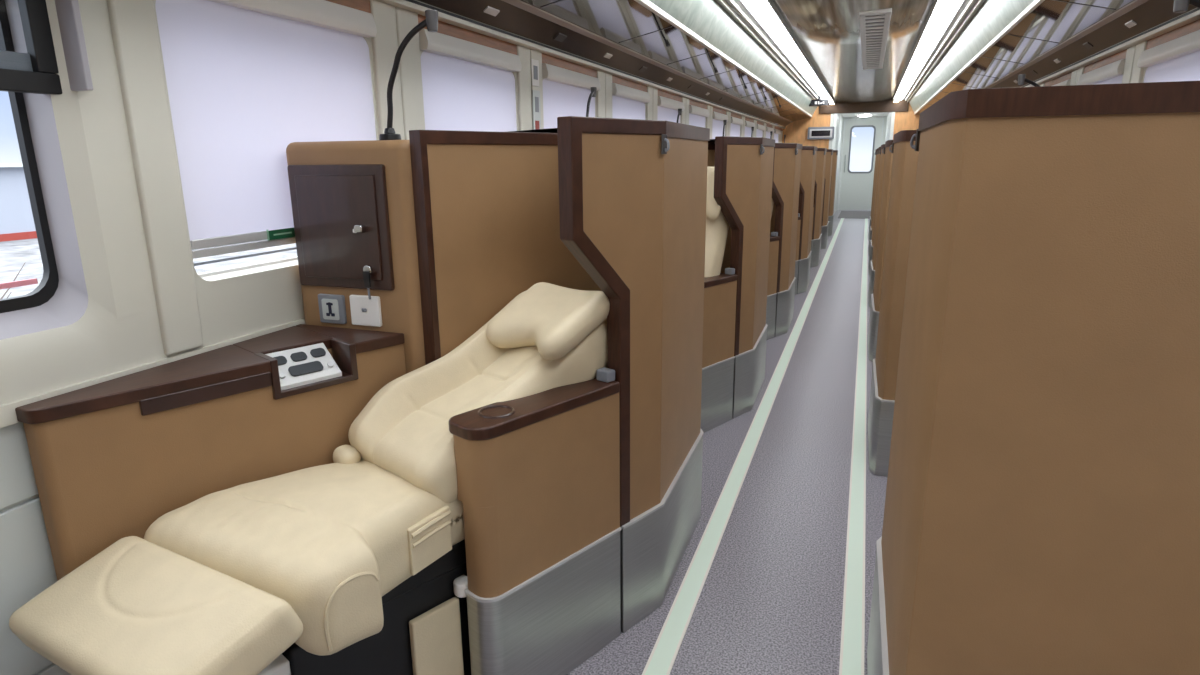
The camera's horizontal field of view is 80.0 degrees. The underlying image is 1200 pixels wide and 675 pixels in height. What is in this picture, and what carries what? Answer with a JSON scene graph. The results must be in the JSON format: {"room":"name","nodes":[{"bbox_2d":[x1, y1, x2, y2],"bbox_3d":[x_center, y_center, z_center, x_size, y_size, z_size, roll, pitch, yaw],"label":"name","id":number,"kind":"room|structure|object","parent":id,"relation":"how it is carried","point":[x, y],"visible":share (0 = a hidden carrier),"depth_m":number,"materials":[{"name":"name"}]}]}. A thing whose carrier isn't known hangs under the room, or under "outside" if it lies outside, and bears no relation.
{"room":"train carriage","nodes":[
{"label":"train carriage","id":0,"kind":"room"},
{"bbox_2d":[0,0,782,427],"bbox_3d":[0.682,-1.708,6.298,0.102,1.225,16.130,5,15,20],"label":"wall","id":1,"kind":"structure","parent":0,"point":[100,324],"depth_m":1.55,"materials":[{"name":"beige plastic"}]},
{"bbox_2d":[0,422,70,674],"bbox_3d":[0.687,-0.687,6.556,0.090,0.930,16.130,5,15,20],"label":"wall panel","id":2,"kind":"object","parent":1,"relation":"attached to","point":[27,568],"depth_m":1.44,"materials":[{"name":"grey plastic"}]},
{"bbox_2d":[0,0,92,312],"bbox_3d":[-1.248,-0.324,1.151,0.148,0.707,0.812,5,15,20],"label":"window","id":3,"kind":"structure","parent":1,"relation":"in","point":[35,72],"depth_m":1.44,"materials":[{"name":"black rubber"}]},
{"bbox_2d":[194,247,297,276],"bbox_3d":[-0.967,-0.561,2.082,0.019,0.715,0.800,5,15,20],"label":"window","id":4,"kind":"structure","parent":1,"relation":"in","point":[226,270],"depth_m":2.03,"materials":[{"name":"white glass"}]},
{"bbox_2d":[155,0,376,258],"bbox_3d":[-0.867,-0.617,2.030,0.048,0.690,0.766,5,15,20],"label":"roller blind","id":5,"kind":"object","parent":1,"relation":"attached to","point":[247,80],"visible":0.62,"depth_m":1.91,"materials":[{"name":"white fabric"}]},
{"bbox_2d":[106,0,773,355],"bbox_3d":[0.748,-1.645,6.375,0.024,0.975,12.921,5,15,20],"label":"window pillars","id":6,"kind":"structure","parent":1,"relation":"attached to","point":[132,22],"depth_m":1.70,"materials":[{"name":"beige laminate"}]},
{"bbox_2d":[419,29,521,131],"bbox_3d":[-0.506,-0.861,2.990,0.048,0.690,0.766,5,15,20],"label":"roller blind","id":7,"kind":"object","parent":1,"relation":"attached to","point":[467,86],"visible":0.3,"depth_m":2.88,"materials":[{"name":"white fabric"}]},
{"bbox_2d":[531,59,540,129],"bbox_3d":[-0.308,-1.120,3.471,0.007,0.430,0.084,5,15,20],"label":"plate","id":8,"kind":"object","parent":1,"relation":"attached to","point":[536,109],"visible":0.76,"depth_m":3.45,"materials":[{"name":"white plastic"}]},
{"bbox_2d":[326,0,782,130],"bbox_3d":[0.714,-2.058,6.198,0.016,0.047,15.930,5,15,20],"label":"trim","id":9,"kind":"structure","parent":1,"relation":"attached to","point":[363,5],"depth_m":3.21,"materials":[{"name":"beige plastic"}]},
{"bbox_2d":[542,63,600,128],"bbox_3d":[-0.145,-1.106,3.951,0.048,0.690,0.766,5,15,20],"label":"roller blind","id":10,"kind":"object","parent":1,"relation":"attached to","point":[566,92],"visible":0.26,"depth_m":3.80,"materials":[{"name":"white fabric"}]},
{"bbox_2d":[378,0,785,128],"bbox_3d":[0.728,-2.087,6.184,0.068,0.018,15.930,5,15,20],"label":"trim","id":11,"kind":"structure","parent":1,"relation":"attached to","point":[404,4],"depth_m":3.34,"materials":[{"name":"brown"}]},
{"bbox_2d":[418,0,811,126],"bbox_3d":[0.978,-2.189,6.059,0.475,0.210,15.920,5,15,20],"label":"luggage rack","id":12,"kind":"object","parent":1,"relation":"attached to","point":[635,37],"visible":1,"depth_m":4.00,"materials":[{"name":"brown metal"}]},
{"bbox_2d":[612,83,649,119],"bbox_3d":[0.216,-1.350,4.912,0.048,0.690,0.766,5,15,20],"label":"roller blind","id":13,"kind":"object","parent":1,"relation":"attached to","point":[627,102],"visible":0.3,"depth_m":4.80,"materials":[{"name":"white fabric"}]},
{"bbox_2d":[657,96,684,122],"bbox_3d":[0.577,-1.595,5.873,0.048,0.690,0.766,5,15,20],"label":"roller blind","id":14,"kind":"object","parent":1,"relation":"attached to","point":[668,108],"visible":0.3,"depth_m":5.75,"materials":[{"name":"white fabric"}]},
{"bbox_2d":[689,105,708,127],"bbox_3d":[0.937,-1.840,6.833,0.048,0.690,0.766,5,15,20],"label":"roller blind","id":15,"kind":"object","parent":1,"relation":"attached to","point":[697,115],"visible":0.34,"depth_m":6.73,"materials":[{"name":"white fabric"}]},
{"bbox_2d":[712,111,727,138],"bbox_3d":[1.298,-2.084,7.794,0.048,0.690,0.766,5,15,20],"label":"roller blind","id":16,"kind":"object","parent":1,"relation":"attached to","point":[717,125],"visible":0.27,"depth_m":7.68,"materials":[{"name":"white fabric"}]},
{"bbox_2d":[730,116,742,136],"bbox_3d":[1.659,-2.329,8.755,0.048,0.690,0.766,5,15,20],"label":"roller blind","id":17,"kind":"object","parent":1,"relation":"attached to","point":[735,122],"visible":0.33,"depth_m":8.68,"materials":[{"name":"white fabric"}]},
{"bbox_2d":[744,120,754,136],"bbox_3d":[2.020,-2.573,9.716,0.048,0.690,0.766,5,15,20],"label":"roller blind","id":18,"kind":"object","parent":1,"relation":"attached to","point":[748,125],"visible":0.28,"depth_m":9.61,"materials":[{"name":"white fabric"}]},
{"bbox_2d":[756,124,764,136],"bbox_3d":[2.380,-2.818,10.677,0.048,0.690,0.766,5,15,20],"label":"roller blind","id":19,"kind":"object","parent":1,"relation":"attached to","point":[760,128],"visible":0.32,"depth_m":10.58,"materials":[{"name":"white fabric"}]},
{"bbox_2d":[766,126,773,138],"bbox_3d":[2.741,-3.062,11.637,0.048,0.690,0.766,5,15,20],"label":"roller blind","id":20,"kind":"object","parent":1,"relation":"attached to","point":[768,129],"visible":0.21,"depth_m":11.51,"materials":[{"name":"white fabric"}]},
{"bbox_2d":[774,129,780,142],"bbox_3d":[3.102,-3.307,12.598,0.048,0.690,0.766,5,15,20],"label":"roller blind","id":21,"kind":"object","parent":1,"relation":"attached to","point":[776,132],"visible":0.24,"depth_m":12.54,"materials":[{"name":"white fabric"}]},
{"bbox_2d":[567,210,886,674],"bbox_3d":[3.021,-0.763,8.884,2.930,0.100,22.000,5,15,20],"label":"floor","id":22,"kind":"structure","parent":0,"point":[770,602],"depth_m":2.82,"materials":[{"name":"grey carpet"}]},
{"bbox_2d":[15,324,405,580],"bbox_3d":[-0.947,0.493,1.899,0.342,0.938,0.848,12,19,41],"label":"console","id":23,"kind":"object","parent":22,"relation":"on","point":[111,458],"visible":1,"depth_m":1.62,"materials":[{"name":"brown wood"}]},
{"bbox_2d":[9,282,609,674],"bbox_3d":[-0.478,0.466,1.765,0.547,1.047,1.479,12,19,41],"label":"seat","id":24,"kind":"object","parent":22,"relation":"on","point":[350,565],"visible":0.92,"depth_m":1.54,"materials":[{"name":"beige leather"}]},
{"bbox_2d":[144,459,464,655],"bbox_3d":[-0.589,0.459,1.657,0.492,0.241,0.701,12,19,41],"label":"seat cushion","id":25,"kind":"object","parent":24,"relation":"on","point":[329,542],"depth_m":1.49,"materials":[{"name":"beige leather"}]},
{"bbox_2d":[486,282,609,359],"bbox_3d":[-0.139,-0.051,1.998,0.300,0.162,0.266,12,19,41],"label":"pillow","id":26,"kind":"object","parent":24,"relation":"on","point":[546,321],"depth_m":1.96,"materials":[{"name":"beige leather"}]},
{"bbox_2d":[286,140,425,373],"bbox_3d":[-0.535,0.135,2.256,0.579,1.452,0.502,5,15,20],"label":"locker","id":27,"kind":"object","parent":22,"relation":"on","point":[352,202],"visible":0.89,"depth_m":1.96,"materials":[{"name":"brown wood"}]},
{"bbox_2d":[349,295,381,326],"bbox_3d":[-0.659,-0.075,2.013,0.098,0.086,0.012,5,15,20],"label":"socket","id":28,"kind":"object","parent":27,"relation":"attached to","point":[364,311],"depth_m":2.01,"materials":[{"name":"white plastic"}]},
{"bbox_2d":[379,10,437,139],"bbox_3d":[-0.509,-0.693,1.910,0.201,0.320,0.059,3,15,15],"label":"reading lamp","id":29,"kind":"object","parent":27,"relation":"on","point":[431,21],"visible":0.99,"depth_m":1.90,"materials":[{"name":"black plastic"}]},
{"bbox_2d":[449,367,620,674],"bbox_3d":[-0.170,0.529,1.936,0.168,0.835,0.504,12,19,41],"label":"armrest","id":30,"kind":"object","parent":22,"relation":"on","point":[538,475],"visible":0.89,"depth_m":1.83,"materials":[{"name":"brown wood"}]},
{"bbox_2d":[409,116,709,632],"bbox_3d":[-0.224,0.061,2.443,1.026,1.497,1.010,4,15,19],"label":"wall","id":31,"kind":"structure","parent":22,"relation":"on","point":[616,207],"depth_m":2.05,"materials":[{"name":"brown wood"}]},
{"bbox_2d":[704,167,728,276],"bbox_3d":[0.226,-0.144,3.541,0.544,1.353,1.238,12,19,41],"label":"seat","id":32,"kind":"object","parent":22,"relation":"on","point":[717,227],"visible":0.08,"depth_m":3.67,"materials":[{"name":"beige leather"}]},
{"bbox_2d":[706,167,720,219],"bbox_3d":[0.519,-0.748,3.700,0.300,0.266,0.117,12,19,41],"label":"pillow","id":33,"kind":"object","parent":32,"relation":"on","point":[713,210],"depth_m":3.62,"materials":[{"name":"beige leather"}]},
{"bbox_2d":[701,268,736,432],"bbox_3d":[0.494,0.079,3.706,0.168,0.835,0.504,12,19,41],"label":"armrest","id":34,"kind":"object","parent":22,"relation":"on","point":[720,291],"visible":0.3,"depth_m":3.72,"materials":[{"name":"brown wood"}]},
{"bbox_2d":[707,136,774,418],"bbox_3d":[0.441,-0.389,4.212,1.026,1.497,1.010,4,15,19],"label":"wall","id":35,"kind":"structure","parent":22,"relation":"on","point":[743,166],"depth_m":3.84,"materials":[{"name":"brown wood"}]},
{"bbox_2d":[642,222,839,674],"bbox_3d":[2.630,-0.759,8.675,0.008,0.006,21.050,5,15,20],"label":"trim","id":36,"kind":"structure","parent":22,"relation":"attached to","point":[720,496],"depth_m":2.79,"materials":[{"name":"white"}]},
{"bbox_2d":[645,218,843,674],"bbox_3d":[2.660,-0.756,8.664,0.064,0.005,21.050,5,15,20],"label":"floor stripe","id":37,"kind":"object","parent":22,"relation":"attached to","point":[660,662],"depth_m":2.79,"materials":[{"name":"white"}]},
{"bbox_2d":[666,220,843,674],"bbox_3d":[2.690,-0.755,8.653,0.008,0.006,21.050,5,15,20],"label":"trim","id":38,"kind":"structure","parent":22,"relation":"attached to","point":[747,468],"depth_m":2.78,"materials":[{"name":"white plastic"}]},
{"bbox_2d":[766,232,779,339],"bbox_3d":[1.159,-0.372,5.475,0.168,0.835,0.504,12,19,41],"label":"armrest","id":39,"kind":"object","parent":22,"relation":"on","point":[774,238],"visible":0.2,"depth_m":5.54,"materials":[{"name":"brown wood"}]},
{"bbox_2d":[770,143,802,336],"bbox_3d":[1.105,-0.840,5.982,1.026,1.497,1.010,4,15,19],"label":"wall","id":40,"kind":"structure","parent":22,"relation":"on","point":[787,156],"depth_m":5.62,"materials":[{"name":"brown wood"}]},
{"bbox_2d":[794,213,800,294],"bbox_3d":[1.823,-0.822,7.245,0.168,0.835,0.504,12,19,41],"label":"armrest","id":41,"kind":"object","parent":22,"relation":"on","point":[799,217],"visible":0.16,"depth_m":7.34,"materials":[{"name":"brown wood"}]},
{"bbox_2d":[797,146,816,293],"bbox_3d":[1.770,-1.290,7.751,1.026,1.497,1.010,4,15,19],"label":"wall","id":42,"kind":"structure","parent":22,"relation":"on","point":[809,153],"depth_m":7.39,"materials":[{"name":"brown wood"}]},
{"bbox_2d":[811,205,813,250],"bbox_3d":[2.488,-1.272,9.014,0.168,0.835,0.504,12,19,41],"label":"armrest","id":43,"kind":"object","parent":22,"relation":"on","point":[813,205],"visible":0.02,"depth_m":9.12,"materials":[{"name":"brown wood"}]},
{"bbox_2d":[810,148,826,267],"bbox_3d":[2.434,-1.740,9.521,1.026,1.497,1.010,4,15,19],"label":"wall","id":44,"kind":"structure","parent":22,"relation":"on","point":[821,152],"depth_m":9.17,"materials":[{"name":"brown wood"}]},
{"bbox_2d":[821,149,832,248],"bbox_3d":[3.099,-2.191,11.290,1.026,1.497,1.010,4,15,19],"label":"wall","id":45,"kind":"structure","parent":22,"relation":"on","point":[829,154],"depth_m":10.94,"materials":[{"name":"brown wood"}]},
{"bbox_2d":[828,150,837,235],"bbox_3d":[3.763,-2.641,13.059,1.026,1.497,1.010,4,15,19],"label":"wall","id":46,"kind":"structure","parent":22,"relation":"on","point":[835,152],"depth_m":12.72,"materials":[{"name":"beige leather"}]},
{"bbox_2d":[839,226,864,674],"bbox_3d":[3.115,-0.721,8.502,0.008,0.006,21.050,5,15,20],"label":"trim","id":47,"kind":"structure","parent":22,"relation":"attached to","point":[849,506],"depth_m":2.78,"materials":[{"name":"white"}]},
{"bbox_2d":[838,211,870,218],"bbox_3d":[6.298,-3.008,17.486,0.830,0.006,2.350,5,15,20],"label":"floor mat","id":48,"kind":"object","parent":22,"relation":"on","point":[844,214],"visible":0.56,"depth_m":17.43,"materials":[{"name":"grey"}]},
{"bbox_2d":[842,219,867,674],"bbox_3d":[3.142,-0.718,8.493,0.058,0.005,21.050,5,15,20],"label":"trim","id":49,"kind":"structure","parent":22,"relation":"attached to","point":[852,647],"depth_m":2.79,"materials":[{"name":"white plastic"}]},
{"bbox_2d":[868,149,876,238],"bbox_3d":[5.170,-2.437,12.190,1.026,1.497,1.010,4,15,19],"label":"wall","id":50,"kind":"structure","parent":22,"relation":"on","point":[876,149],"depth_m":12.12,"materials":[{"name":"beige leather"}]},
{"bbox_2d":[868,148,877,251],"bbox_3d":[4.506,-1.987,10.421,1.026,1.497,1.010,4,15,19],"label":"wall","id":51,"kind":"structure","parent":22,"relation":"on","point":[870,234],"depth_m":10.32,"materials":[{"name":"brown wood"}]},
{"bbox_2d":[868,147,880,275],"bbox_3d":[3.841,-1.536,8.651,1.026,1.497,1.010,4,15,19],"label":"wall","id":52,"kind":"structure","parent":22,"relation":"on","point":[879,148],"depth_m":8.52,"materials":[{"name":"brown wood"}]},
{"bbox_2d":[868,144,884,307],"bbox_3d":[3.177,-1.086,6.882,1.026,1.497,1.010,4,15,19],"label":"wall","id":53,"kind":"structure","parent":22,"relation":"on","point":[873,261],"depth_m":6.72,"materials":[{"name":"brown wood"}]},
{"bbox_2d":[868,140,892,361],"bbox_3d":[2.512,-0.635,5.112,1.026,1.497,1.010,4,15,19],"label":"wall","id":54,"kind":"structure","parent":22,"relation":"on","point":[876,296],"depth_m":4.92,"materials":[{"name":"brown wood"}]},
{"bbox_2d":[868,130,918,476],"bbox_3d":[1.848,-0.185,3.343,1.026,1.497,1.010,4,15,19],"label":"wall","id":55,"kind":"structure","parent":22,"relation":"on","point":[905,158],"depth_m":3.10,"materials":[{"name":"brown wood"}]},
{"bbox_2d":[867,81,1199,674],"bbox_3d":[1.183,0.265,1.573,1.026,1.497,1.010,4,15,19],"label":"wall","id":56,"kind":"structure","parent":22,"relation":"on","point":[1042,509],"depth_m":1.16,"materials":[{"name":"brown wood"}]},
{"bbox_3d":[0.076,-0.332,4.093,0.536,1.452,0.644,12,19,41],"label":"locker","id":57,"kind":"object","parent":22,"relation":"on","visible":0},
{"bbox_2d":[586,87,596,116],"bbox_3d":[-0.060,-1.177,3.823,0.059,0.320,0.202,2,14,10],"label":"reading lamp","id":58,"kind":"object","parent":57,"relation":"on","point":[593,89],"visible":0.52,"depth_m":3.81,"materials":[{"name":"black plastic"}]},
{"bbox_3d":[0.740,-0.783,5.862,0.536,1.452,0.644,12,19,41],"label":"locker","id":59,"kind":"object","parent":22,"relation":"on","visible":0},
{"bbox_2d":[677,109,681,122],"bbox_3d":[0.604,-1.627,5.592,0.059,0.320,0.202,2,14,10],"label":"reading lamp","id":60,"kind":"object","parent":59,"relation":"on","point":[679,110],"visible":0.45,"depth_m":5.60,"materials":[{"name":"black plastic"}]},
{"bbox_3d":[1.549,0.252,1.704,0.536,1.452,0.644,12,19,41],"label":"locker","id":61,"kind":"object","parent":22,"relation":"on","visible":0},
{"bbox_2d":[1173,0,1199,12],"bbox_3d":[1.452,-0.656,1.686,0.202,0.320,0.059,3,15,15],"label":"reading lamp","id":62,"kind":"object","parent":61,"relation":"on","point":[1180,6],"visible":1,"depth_m":1.68,"materials":[{"name":"black plastic"}]},
{"bbox_3d":[2.213,-0.198,3.473,0.536,1.452,0.644,12,19,41],"label":"locker","id":63,"kind":"object","parent":22,"relation":"on","visible":0},
{"bbox_2d":[1018,74,1039,86],"bbox_3d":[2.117,-1.106,3.456,0.202,0.320,0.059,3,15,15],"label":"reading lamp","id":64,"kind":"object","parent":63,"relation":"on","point":[1022,79],"visible":0.23,"depth_m":3.44,"materials":[{"name":"black plastic"}]},
{"bbox_2d":[832,114,842,213],"bbox_3d":[5.246,-3.932,16.087,0.100,2.500,5.890,5,15,20],"label":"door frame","id":65,"kind":"structure","parent":0,"point":[838,119],"depth_m":17.12,"materials":[{"name":"white"}]},
{"bbox_2d":[782,103,919,148],"bbox_3d":[4.741,-3.248,13.172,2.930,2.600,0.080,5,15,20],"label":"wall","id":66,"kind":"structure","parent":0,"point":[796,131],"depth_m":13.24,"materials":[{"name":"brown wood"}]},
{"bbox_2d":[649,0,817,115],"bbox_3d":[1.228,-2.440,5.907,0.130,0.405,15.930,5,15,20],"label":"trim","id":67,"kind":"structure","parent":66,"relation":"attached to","point":[708,19],"depth_m":5.11,"materials":[{"name":"white plastic"}]},
{"bbox_2d":[807,127,834,139],"bbox_3d":[4.080,-3.776,13.207,0.470,0.220,0.064,5,15,20],"label":"display","id":68,"kind":"object","parent":66,"relation":"attached to","point":[813,132],"visible":1,"depth_m":13.18,"materials":[{"name":"grey plastic"}]},
{"bbox_2d":[772,0,933,102],"bbox_3d":[2.012,-2.409,5.620,0.990,0.068,15.930,5,15,20],"label":"ceiling","id":69,"kind":"structure","parent":66,"relation":"attached to","point":[827,31],"depth_m":5.96,"materials":[{"name":"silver metal"}]},
{"bbox_2d":[829,112,894,148],"bbox_3d":[4.769,-3.027,13.218,1.095,2.150,0.120,5,15,20],"label":"trim","id":70,"kind":"structure","parent":66,"relation":"attached to","point":[892,113],"depth_m":12.84,"materials":[{"name":"white plastic"}]},
{"bbox_2d":[819,99,908,113],"bbox_3d":[4.752,-4.285,12.888,1.515,0.450,0.110,5,15,20],"label":"trim","id":71,"kind":"structure","parent":66,"relation":"attached to","point":[902,105],"depth_m":12.86,"materials":[{"name":"brown wood"}]},
{"bbox_2d":[909,0,1033,112],"bbox_3d":[2.797,-2.316,5.349,0.130,0.405,15.930,5,15,20],"label":"trim","id":72,"kind":"structure","parent":66,"relation":"attached to","point":[993,16],"depth_m":5.25,"materials":[{"name":"white plastic"}]},
{"bbox_2d":[837,117,886,209],"bbox_3d":[6.779,-4.560,18.530,1.215,2.500,0.100,5,15,20],"label":"door frame","id":73,"kind":"structure","parent":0,"point":[850,118],"depth_m":18.38,"materials":[{"name":"white metal"}]},
{"bbox_2d":[839,119,882,209],"bbox_3d":[6.742,-4.451,18.505,0.920,2.290,0.121,5,15,20],"label":"door","id":74,"kind":"structure","parent":73,"relation":"in","point":[856,188],"depth_m":18.61,"materials":[{"name":"white metal"}]},
{"bbox_2d":[841,112,888,117],"bbox_3d":[5.777,-5.005,15.614,1.215,0.100,5.890,5,15,20],"label":"ceiling","id":75,"kind":"structure","parent":0,"point":[881,114],"depth_m":17.14,"materials":[{"name":"white plastic"}]},
{"bbox_2d":[856,114,872,116],"bbox_3d":[6.304,-5.293,17.039,0.368,0.046,0.368,5,15,20],"label":"lamp","id":76,"kind":"object","parent":75,"relation":"attached to","point":[859,115],"visible":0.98,"depth_m":16.94,"materials":[{"name":"white plastic"}]},
{"bbox_2d":[859,8,891,69],"bbox_3d":[2.367,-2.526,6.182,0.200,0.042,3.330,5,15,20],"label":"air vent","id":77,"kind":"object","parent":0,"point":[874,25],"visible":0.88,"depth_m":5.59,"materials":[{"name":"white plastic"}]},
{"bbox_2d":[885,112,890,141],"bbox_3d":[6.331,-3.846,15.701,0.100,2.500,5.890,5,15,20],"label":"wall","id":78,"kind":"structure","parent":0,"point":[889,114],"depth_m":16.02,"materials":[{"name":"white plastic"}]},
{"bbox_2d":[1022,8,1196,86],"bbox_3d":[3.321,-1.499,5.361,0.102,1.225,16.130,5,15,20],"label":"wall","id":79,"kind":"structure","parent":0,"point":[1145,68],"depth_m":3.54,"materials":[{"name":"grey plastic"}]},
{"bbox_2d":[914,0,1196,114],"bbox_3d":[3.031,-2.027,5.330,0.435,0.210,15.920,5,15,20],"label":"luggage rack","id":80,"kind":"object","parent":79,"relation":"attached to","point":[1049,36],"visible":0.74,"depth_m":3.98,"materials":[{"name":"brown metal"}]},
{"bbox_2d":[1053,79,1070,85],"bbox_3d":[3.119,-1.394,4.969,0.048,0.690,0.766,5,15,20],"label":"roller blind","id":81,"kind":"object","parent":79,"relation":"attached to","point":[1067,82],"visible":0.05,"depth_m":4.59,"materials":[{"name":"white fabric"}]},
{"bbox_2d":[1039,41,1146,86],"bbox_3d":[3.310,-1.442,5.465,0.024,0.975,12.921,5,15,20],"label":"trim","id":82,"kind":"structure","parent":79,"relation":"attached to","point":[1132,73],"depth_m":3.47,"materials":[{"name":"beige plastic"}]},
{"bbox_2d":[1077,59,1124,84],"bbox_3d":[2.758,-1.149,4.008,0.048,0.690,0.766,5,15,20],"label":"roller blind","id":83,"kind":"object","parent":79,"relation":"attached to","point":[1112,73],"visible":0.23,"depth_m":3.81,"materials":[{"name":"white fabric"}]},
{"bbox_2d":[1023,8,1199,86],"bbox_3d":[3.267,-1.886,5.282,0.068,0.018,15.930,5,15,20],"label":"trim","id":84,"kind":"structure","parent":79,"relation":"attached to","point":[1194,16],"depth_m":3.43,"materials":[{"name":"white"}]},
{"bbox_2d":[1045,19,1199,85],"bbox_3d":[3.283,-1.855,5.285,0.016,0.047,15.930,5,15,20],"label":"trim","id":85,"kind":"structure","parent":79,"relation":"attached to","point":[1194,26],"depth_m":3.29,"materials":[{"name":"brown wood"}]},
{"bbox_2d":[1137,30,1199,82],"bbox_3d":[2.398,-0.905,3.048,0.048,0.690,0.766,5,15,20],"label":"roller blind","id":86,"kind":"object","parent":79,"relation":"attached to","point":[1178,59],"visible":0.34,"depth_m":2.98,"materials":[{"name":"white fabric"}]},
{"bbox_3d":[1.992,-2.614,5.576,2.930,0.080,16.130,5,15,20],"label":"ceiling","id":87,"kind":"structure","parent":0,"visible":0},
{"bbox_2d":[716,0,833,101],"bbox_3d":[1.423,-2.519,5.819,0.278,0.212,15.900,5,15,20],"label":"ceiling light","id":88,"kind":"object","parent":87,"relation":"attached to","point":[762,20],"visible":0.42,"depth_m":5.89,"materials":[{"name":"white plastic"}]},
{"bbox_2d":[809,96,828,106],"bbox_3d":[3.597,-3.956,11.726,0.310,0.310,0.118,5,15,20],"label":"led sign","id":89,"kind":"object","parent":87,"relation":"hanging from","point":[823,102],"visible":0.79,"depth_m":11.70,"materials":[{"name":"black plastic"}]},
{"bbox_2d":[892,0,985,101],"bbox_3d":[2.605,-2.426,5.399,0.278,0.212,15.900,5,15,20],"label":"ceiling light","id":90,"kind":"object","parent":87,"relation":"attached to","point":[945,21],"visible":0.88,"depth_m":5.98,"materials":[{"name":"white plastic"}]},
{"label":"outside","id":91,"kind":"structure","parent":0,"visible":0},
{"bbox_2d":[0,183,840,298],"bbox_3d":[5.156,-0.858,14.317,180.000,0.200,150.000,5,15,20],"label":"ground","id":92,"kind":"structure","parent":91,"point":[13,254],"depth_m":19.57,"materials":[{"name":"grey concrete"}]},
{"bbox_2d":[0,262,25,298],"bbox_3d":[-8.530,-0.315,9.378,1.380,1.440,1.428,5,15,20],"label":"ground marking","id":93,"kind":"object","parent":92,"relation":"on","point":[25,262],"visible":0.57,"depth_m":9.71,"materials":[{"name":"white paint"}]},
{"bbox_2d":[0,163,36,241],"bbox_3d":[-28.049,-0.710,9.254,3.600,2.620,70.000,5,15,20],"label":"building","id":94,"kind":"structure","parent":92,"relation":"on","point":[16,216],"depth_m":25.05,"materials":[{"name":"grey"}]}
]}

